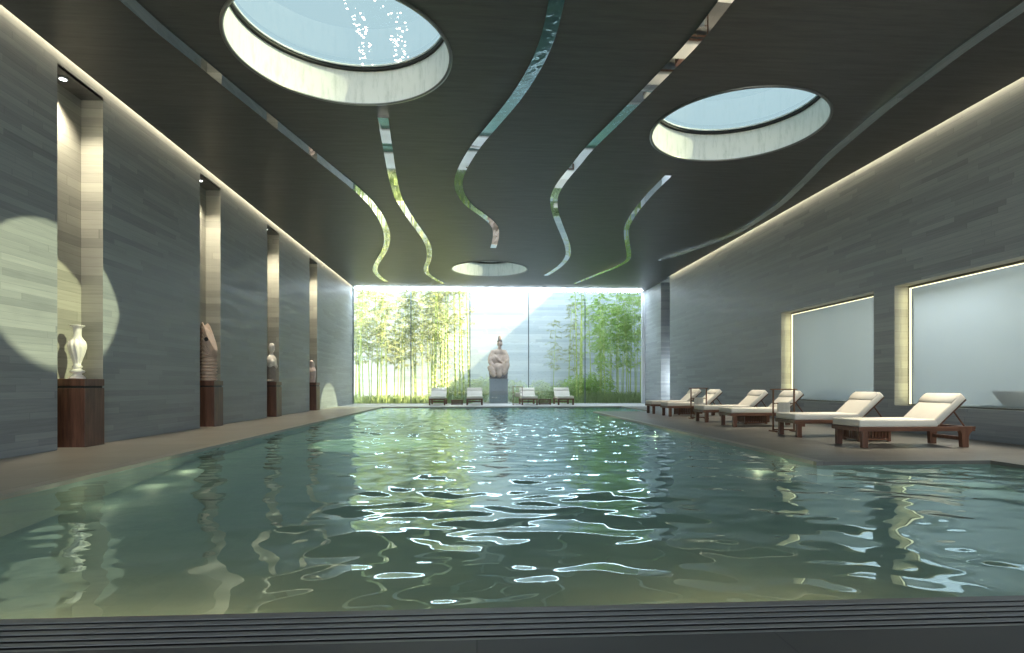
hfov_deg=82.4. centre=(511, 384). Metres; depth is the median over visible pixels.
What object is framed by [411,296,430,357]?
bamboo
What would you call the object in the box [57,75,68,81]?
recessed light
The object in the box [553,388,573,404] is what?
sun lounger
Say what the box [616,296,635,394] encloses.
bamboo
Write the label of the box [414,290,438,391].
bamboo
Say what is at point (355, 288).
recessed light
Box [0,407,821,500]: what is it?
trim
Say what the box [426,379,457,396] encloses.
shrub
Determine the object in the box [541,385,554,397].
shrub
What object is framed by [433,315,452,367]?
bamboo
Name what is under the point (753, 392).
pillow
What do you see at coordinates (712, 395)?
cushion
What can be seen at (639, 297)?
bamboo
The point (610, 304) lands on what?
bamboo
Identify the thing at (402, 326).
bamboo
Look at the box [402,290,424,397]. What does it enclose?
bamboo
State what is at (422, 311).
bamboo
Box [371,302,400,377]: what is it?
bamboo
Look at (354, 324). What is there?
bamboo
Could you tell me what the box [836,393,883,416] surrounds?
cushion
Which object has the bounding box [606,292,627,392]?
bamboo
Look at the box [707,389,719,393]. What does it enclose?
pillow
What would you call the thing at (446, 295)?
bamboo
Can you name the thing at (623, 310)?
bamboo
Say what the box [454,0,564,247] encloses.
ceiling strip
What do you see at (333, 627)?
drain grate
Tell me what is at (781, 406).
towel
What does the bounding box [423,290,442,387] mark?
bamboo
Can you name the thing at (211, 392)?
pedestal
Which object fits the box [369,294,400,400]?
bamboo
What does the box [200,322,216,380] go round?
sculpture
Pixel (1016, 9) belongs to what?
ceiling strip
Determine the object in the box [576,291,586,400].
bamboo
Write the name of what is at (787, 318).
window frame
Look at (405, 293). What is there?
bamboo
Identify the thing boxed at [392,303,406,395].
bamboo
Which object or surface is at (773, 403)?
towel stand
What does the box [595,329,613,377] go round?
bamboo
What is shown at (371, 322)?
bamboo
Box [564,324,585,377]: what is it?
bamboo
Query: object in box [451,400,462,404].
side table
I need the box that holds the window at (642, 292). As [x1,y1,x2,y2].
[353,288,644,403]
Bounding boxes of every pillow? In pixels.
[431,388,446,390]
[467,388,481,390]
[519,388,534,390]
[554,388,568,390]
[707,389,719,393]
[747,390,764,395]
[778,390,799,396]
[849,392,879,399]
[918,393,960,402]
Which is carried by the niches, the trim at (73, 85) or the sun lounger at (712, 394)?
the trim at (73, 85)
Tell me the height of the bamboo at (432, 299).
7.078 m
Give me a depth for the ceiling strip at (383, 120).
14.57 m
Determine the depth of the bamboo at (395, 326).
31.95 m
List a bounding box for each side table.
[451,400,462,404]
[538,399,550,404]
[674,408,694,414]
[737,416,766,423]
[842,429,890,441]
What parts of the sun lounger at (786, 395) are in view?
leg, leg, frame, mattress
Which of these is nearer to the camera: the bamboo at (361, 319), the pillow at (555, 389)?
the pillow at (555, 389)
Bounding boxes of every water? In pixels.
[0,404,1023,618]
[22,407,1023,517]
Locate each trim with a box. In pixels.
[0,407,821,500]
[57,63,316,263]
[382,406,651,411]
[813,460,1023,468]
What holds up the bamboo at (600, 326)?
on the garden
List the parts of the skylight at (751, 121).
pane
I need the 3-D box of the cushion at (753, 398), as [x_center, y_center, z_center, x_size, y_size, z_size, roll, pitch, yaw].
[6.572,0.392,16.004,0.640,0.115,0.710,-43,2,-3]
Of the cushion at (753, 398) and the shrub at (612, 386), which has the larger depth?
the shrub at (612, 386)
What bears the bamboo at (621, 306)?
on the garden
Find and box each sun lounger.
[429,388,446,404]
[466,388,482,404]
[519,388,537,404]
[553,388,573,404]
[645,389,702,413]
[660,389,722,416]
[693,390,769,421]
[718,390,804,426]
[775,392,884,436]
[832,393,975,447]
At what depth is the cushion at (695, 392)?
20.34 m
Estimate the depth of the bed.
16.62 m
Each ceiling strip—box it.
[120,0,389,281]
[378,115,444,283]
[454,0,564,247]
[544,0,733,275]
[573,173,671,283]
[658,0,1023,260]
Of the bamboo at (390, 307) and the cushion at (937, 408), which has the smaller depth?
the cushion at (937, 408)
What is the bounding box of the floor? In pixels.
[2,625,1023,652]
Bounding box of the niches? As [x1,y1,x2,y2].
[57,83,316,387]
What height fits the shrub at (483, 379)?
1.717 m
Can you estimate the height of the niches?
5.900 m
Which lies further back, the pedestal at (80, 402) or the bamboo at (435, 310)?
the bamboo at (435, 310)
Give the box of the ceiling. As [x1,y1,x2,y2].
[0,0,1023,290]
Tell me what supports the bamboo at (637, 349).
on the garden
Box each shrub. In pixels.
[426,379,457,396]
[443,377,474,397]
[461,378,488,401]
[470,374,488,401]
[508,378,525,401]
[529,380,553,398]
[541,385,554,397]
[549,380,578,396]
[559,374,589,399]
[571,371,601,394]
[583,370,617,396]
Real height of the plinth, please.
1.350 m
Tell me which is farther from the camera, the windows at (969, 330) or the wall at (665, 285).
the wall at (665, 285)
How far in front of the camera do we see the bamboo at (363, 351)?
33.22 m
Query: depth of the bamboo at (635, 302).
35.07 m
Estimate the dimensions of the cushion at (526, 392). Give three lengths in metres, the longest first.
0.795 x 0.640 x 0.115 m
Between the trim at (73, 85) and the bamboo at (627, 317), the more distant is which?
the bamboo at (627, 317)
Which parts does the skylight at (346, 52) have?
pane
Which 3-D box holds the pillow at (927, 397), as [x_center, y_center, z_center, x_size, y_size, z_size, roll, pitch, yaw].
[7.059,0.204,9.682,0.230,0.034,0.696,-43,2,-3]
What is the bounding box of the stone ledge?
[979,405,1023,408]
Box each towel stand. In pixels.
[688,388,708,418]
[769,389,796,431]
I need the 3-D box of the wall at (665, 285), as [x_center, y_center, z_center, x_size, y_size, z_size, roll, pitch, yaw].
[8.864,-2.025,28.213,3.000,6.050,1.330,0,0,-4]
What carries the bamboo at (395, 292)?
on the garden
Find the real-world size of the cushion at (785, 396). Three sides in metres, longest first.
0.710 x 0.640 x 0.115 m
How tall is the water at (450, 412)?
0.054 m
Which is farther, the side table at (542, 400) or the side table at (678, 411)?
the side table at (542, 400)
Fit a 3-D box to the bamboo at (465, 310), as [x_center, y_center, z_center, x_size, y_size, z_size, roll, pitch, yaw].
[-2.979,-3.054,32.816,1.505,8.107,1.284,0,0,6]
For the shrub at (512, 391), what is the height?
1.468 m
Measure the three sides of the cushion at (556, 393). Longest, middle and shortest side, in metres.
0.795 x 0.640 x 0.115 m
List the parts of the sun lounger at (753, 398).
leg, frame, leg, mattress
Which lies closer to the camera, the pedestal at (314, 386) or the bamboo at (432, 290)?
the pedestal at (314, 386)
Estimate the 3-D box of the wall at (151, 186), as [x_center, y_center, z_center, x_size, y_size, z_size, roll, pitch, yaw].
[-7.145,-2.360,11.583,0.001,6.720,38.000,0,0,-4]
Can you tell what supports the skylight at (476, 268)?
attached to the ceiling
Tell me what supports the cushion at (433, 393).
on the sun lounger at (436, 393)
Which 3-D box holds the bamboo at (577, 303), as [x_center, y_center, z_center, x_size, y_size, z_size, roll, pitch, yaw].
[3.876,-2.565,33.042,0.816,7.129,0.857,0,0,-22]
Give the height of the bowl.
0.270 m
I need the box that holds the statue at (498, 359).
[487,335,509,378]
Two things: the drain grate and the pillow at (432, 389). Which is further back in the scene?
the pillow at (432, 389)
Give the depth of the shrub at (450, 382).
33.83 m
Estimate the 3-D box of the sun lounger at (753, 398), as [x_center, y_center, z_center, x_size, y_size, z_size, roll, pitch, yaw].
[6.026,0.565,15.970,1.930,0.861,0.732,0,0,-4]
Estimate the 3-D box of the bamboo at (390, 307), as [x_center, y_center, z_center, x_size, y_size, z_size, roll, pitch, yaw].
[-7.271,-1.678,32.627,1.457,5.356,1.482,0,0,9]
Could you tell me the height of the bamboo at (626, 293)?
6.792 m
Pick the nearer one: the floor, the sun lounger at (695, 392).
the floor
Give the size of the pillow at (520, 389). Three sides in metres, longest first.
0.780 x 0.230 x 0.034 m
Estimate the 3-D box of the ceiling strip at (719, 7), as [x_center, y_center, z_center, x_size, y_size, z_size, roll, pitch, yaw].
[1.853,-5.024,15.928,1.709,0.052,21.839,0,0,-4]
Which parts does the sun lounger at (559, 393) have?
frame, mattress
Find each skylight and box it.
[219,0,452,105]
[451,261,527,276]
[650,85,832,161]
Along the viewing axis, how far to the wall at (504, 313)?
37.28 m
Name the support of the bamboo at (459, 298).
on the garden
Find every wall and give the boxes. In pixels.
[0,5,352,458]
[353,287,640,400]
[645,77,1023,444]
[661,278,669,399]
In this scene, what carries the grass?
on the garden
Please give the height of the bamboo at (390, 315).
5.967 m
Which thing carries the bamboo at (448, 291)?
on the garden
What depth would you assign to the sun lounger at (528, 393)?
30.29 m
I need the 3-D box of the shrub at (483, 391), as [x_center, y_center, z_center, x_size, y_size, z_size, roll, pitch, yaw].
[-2.183,0.286,33.924,1.894,1.541,1.971,0,0,-15]
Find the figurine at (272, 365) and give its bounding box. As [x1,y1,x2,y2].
[267,343,277,381]
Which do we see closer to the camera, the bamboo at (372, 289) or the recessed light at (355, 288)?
the recessed light at (355, 288)
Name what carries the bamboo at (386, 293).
on the garden
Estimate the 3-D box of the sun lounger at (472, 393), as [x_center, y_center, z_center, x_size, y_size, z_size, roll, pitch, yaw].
[-1.901,0.565,29.754,0.820,0.861,1.930,0,0,-4]
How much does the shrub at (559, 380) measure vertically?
1.468 m
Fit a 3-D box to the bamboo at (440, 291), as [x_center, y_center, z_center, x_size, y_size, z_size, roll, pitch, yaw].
[-4.482,-3.189,33.578,1.445,8.379,1.788,0,0,-34]
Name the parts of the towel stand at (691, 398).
post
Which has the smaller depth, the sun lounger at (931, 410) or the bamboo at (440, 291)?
the sun lounger at (931, 410)
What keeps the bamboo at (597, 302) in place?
on the garden
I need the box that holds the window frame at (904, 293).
[895,256,1023,410]
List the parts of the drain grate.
edge rail, edge rail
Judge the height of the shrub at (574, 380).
1.738 m
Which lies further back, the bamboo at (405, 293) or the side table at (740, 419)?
the bamboo at (405, 293)
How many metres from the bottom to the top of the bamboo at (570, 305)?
6.326 m
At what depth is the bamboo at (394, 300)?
32.85 m
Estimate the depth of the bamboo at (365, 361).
33.96 m
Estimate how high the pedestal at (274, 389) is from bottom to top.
1.100 m
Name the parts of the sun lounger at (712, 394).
leg, frame, mattress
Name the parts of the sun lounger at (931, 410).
leg, leg, mattress, frame, leg, backrest, leg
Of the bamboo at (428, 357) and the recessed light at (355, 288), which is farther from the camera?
the bamboo at (428, 357)
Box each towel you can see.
[694,397,702,404]
[777,402,789,411]
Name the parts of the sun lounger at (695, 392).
frame, mattress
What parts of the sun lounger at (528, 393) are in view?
frame, mattress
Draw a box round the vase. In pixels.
[67,325,86,378]
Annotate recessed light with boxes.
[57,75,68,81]
[355,288,641,291]
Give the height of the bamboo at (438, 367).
5.033 m
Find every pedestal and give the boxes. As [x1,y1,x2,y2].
[57,379,103,447]
[200,381,222,426]
[267,382,281,416]
[310,382,319,409]
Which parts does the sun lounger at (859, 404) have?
leg, leg, frame, mattress, backrest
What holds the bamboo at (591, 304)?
on the garden
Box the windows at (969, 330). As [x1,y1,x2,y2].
[795,264,1023,406]
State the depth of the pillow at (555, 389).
30.63 m
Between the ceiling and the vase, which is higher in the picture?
the ceiling
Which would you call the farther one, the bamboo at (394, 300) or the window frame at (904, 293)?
the bamboo at (394, 300)
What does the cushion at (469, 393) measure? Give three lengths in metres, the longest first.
0.795 x 0.640 x 0.115 m
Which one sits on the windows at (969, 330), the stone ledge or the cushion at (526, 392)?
the stone ledge
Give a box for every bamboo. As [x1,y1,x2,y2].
[354,289,368,395]
[354,289,374,396]
[354,289,378,396]
[354,289,378,396]
[354,301,370,395]
[354,306,372,396]
[354,324,361,360]
[358,289,385,397]
[360,289,389,401]
[366,307,395,399]
[368,289,395,399]
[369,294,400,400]
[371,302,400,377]
[373,305,391,394]
[384,295,406,395]
[388,300,414,395]
[390,314,414,402]
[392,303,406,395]
[393,292,420,401]
[394,289,428,395]
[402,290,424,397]
[402,298,419,395]
[409,304,434,398]
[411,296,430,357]
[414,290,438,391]
[417,291,444,380]
[421,290,449,400]
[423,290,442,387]
[423,295,443,358]
[424,291,444,386]
[426,290,448,387]
[426,290,453,378]
[429,290,444,346]
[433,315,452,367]
[433,319,453,369]
[434,290,457,387]
[437,290,458,401]
[444,290,463,396]
[447,290,465,397]
[449,290,470,396]
[455,290,475,387]
[544,320,563,384]
[562,298,579,378]
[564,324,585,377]
[569,291,580,399]
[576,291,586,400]
[576,296,588,392]
[578,305,598,374]
[587,304,612,353]
[588,293,612,391]
[590,316,613,393]
[592,309,615,398]
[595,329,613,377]
[598,303,622,388]
[604,306,622,390]
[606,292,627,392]
[607,303,630,390]
[613,313,633,395]
[613,317,636,395]
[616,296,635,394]
[617,310,639,393]
[620,292,640,391]
[626,296,640,391]
[627,316,640,391]
[631,296,640,393]
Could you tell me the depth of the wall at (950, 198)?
13.52 m
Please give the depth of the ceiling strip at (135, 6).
10.27 m
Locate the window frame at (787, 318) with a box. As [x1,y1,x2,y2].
[781,291,873,402]
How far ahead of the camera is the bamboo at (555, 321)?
35.12 m
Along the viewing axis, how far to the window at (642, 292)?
31.32 m
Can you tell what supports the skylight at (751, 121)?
attached to the ceiling
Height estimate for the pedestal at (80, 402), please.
1.100 m
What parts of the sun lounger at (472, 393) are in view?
mattress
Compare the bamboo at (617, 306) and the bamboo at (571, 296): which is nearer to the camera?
the bamboo at (571, 296)
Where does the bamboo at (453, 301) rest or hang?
on the garden
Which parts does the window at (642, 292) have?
frame, sill, frame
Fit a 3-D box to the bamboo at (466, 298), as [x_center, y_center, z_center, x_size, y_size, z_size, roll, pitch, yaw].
[-2.629,-2.562,32.350,1.444,7.124,1.377,0,0,4]
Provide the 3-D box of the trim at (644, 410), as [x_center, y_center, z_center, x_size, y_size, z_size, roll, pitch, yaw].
[-0.181,1.020,24.455,11.218,0.049,5.420,0,0,-4]
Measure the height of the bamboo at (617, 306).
5.692 m
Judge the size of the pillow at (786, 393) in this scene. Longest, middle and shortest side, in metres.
0.696 x 0.230 x 0.034 m
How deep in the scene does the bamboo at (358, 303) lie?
32.66 m
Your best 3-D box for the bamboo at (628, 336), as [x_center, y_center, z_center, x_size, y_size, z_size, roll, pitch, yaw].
[6.362,-1.585,34.062,1.587,5.170,1.376,0,0,45]
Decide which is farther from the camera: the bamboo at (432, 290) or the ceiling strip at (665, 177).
the bamboo at (432, 290)
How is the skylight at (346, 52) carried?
attached to the ceiling
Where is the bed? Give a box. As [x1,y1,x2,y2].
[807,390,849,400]
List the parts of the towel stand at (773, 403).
post, post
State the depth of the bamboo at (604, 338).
33.11 m
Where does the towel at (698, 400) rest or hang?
hanging from the towel stand at (691, 398)
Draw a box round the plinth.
[489,379,507,402]
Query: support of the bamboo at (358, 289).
on the garden
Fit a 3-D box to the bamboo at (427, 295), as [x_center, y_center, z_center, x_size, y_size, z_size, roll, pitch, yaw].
[-4.784,-2.351,35.342,1.320,6.703,1.746,0,0,13]
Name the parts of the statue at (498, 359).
rock seat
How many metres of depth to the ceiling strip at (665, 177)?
17.72 m
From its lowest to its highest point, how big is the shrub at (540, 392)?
1.468 m
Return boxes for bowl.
[991,391,1023,405]
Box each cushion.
[431,391,446,395]
[467,391,481,395]
[519,389,534,395]
[554,391,569,395]
[681,389,700,401]
[703,390,721,404]
[738,390,767,406]
[768,391,802,407]
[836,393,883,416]
[904,394,964,424]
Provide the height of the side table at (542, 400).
0.292 m
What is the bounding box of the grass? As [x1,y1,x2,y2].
[354,391,640,403]
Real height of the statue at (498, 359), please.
2.426 m
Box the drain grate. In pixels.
[0,595,1023,652]
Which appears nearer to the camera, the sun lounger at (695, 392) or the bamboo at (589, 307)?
the sun lounger at (695, 392)
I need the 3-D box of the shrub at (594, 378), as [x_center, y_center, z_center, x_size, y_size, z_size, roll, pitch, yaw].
[4.282,0.133,34.058,2.093,1.878,2.096,0,0,-34]
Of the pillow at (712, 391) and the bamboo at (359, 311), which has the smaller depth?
the pillow at (712, 391)
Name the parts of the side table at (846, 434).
leg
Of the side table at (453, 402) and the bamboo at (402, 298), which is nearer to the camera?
the side table at (453, 402)
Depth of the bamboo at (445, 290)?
33.77 m
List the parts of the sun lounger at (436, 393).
mattress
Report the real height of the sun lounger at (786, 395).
0.861 m
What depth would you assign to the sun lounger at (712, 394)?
18.57 m
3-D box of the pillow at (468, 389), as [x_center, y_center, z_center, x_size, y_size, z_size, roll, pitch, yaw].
[-1.941,0.204,30.399,0.780,0.034,0.230,0,43,-4]
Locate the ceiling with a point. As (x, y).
(858, 54)
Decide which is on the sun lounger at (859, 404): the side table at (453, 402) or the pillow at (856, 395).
the pillow at (856, 395)

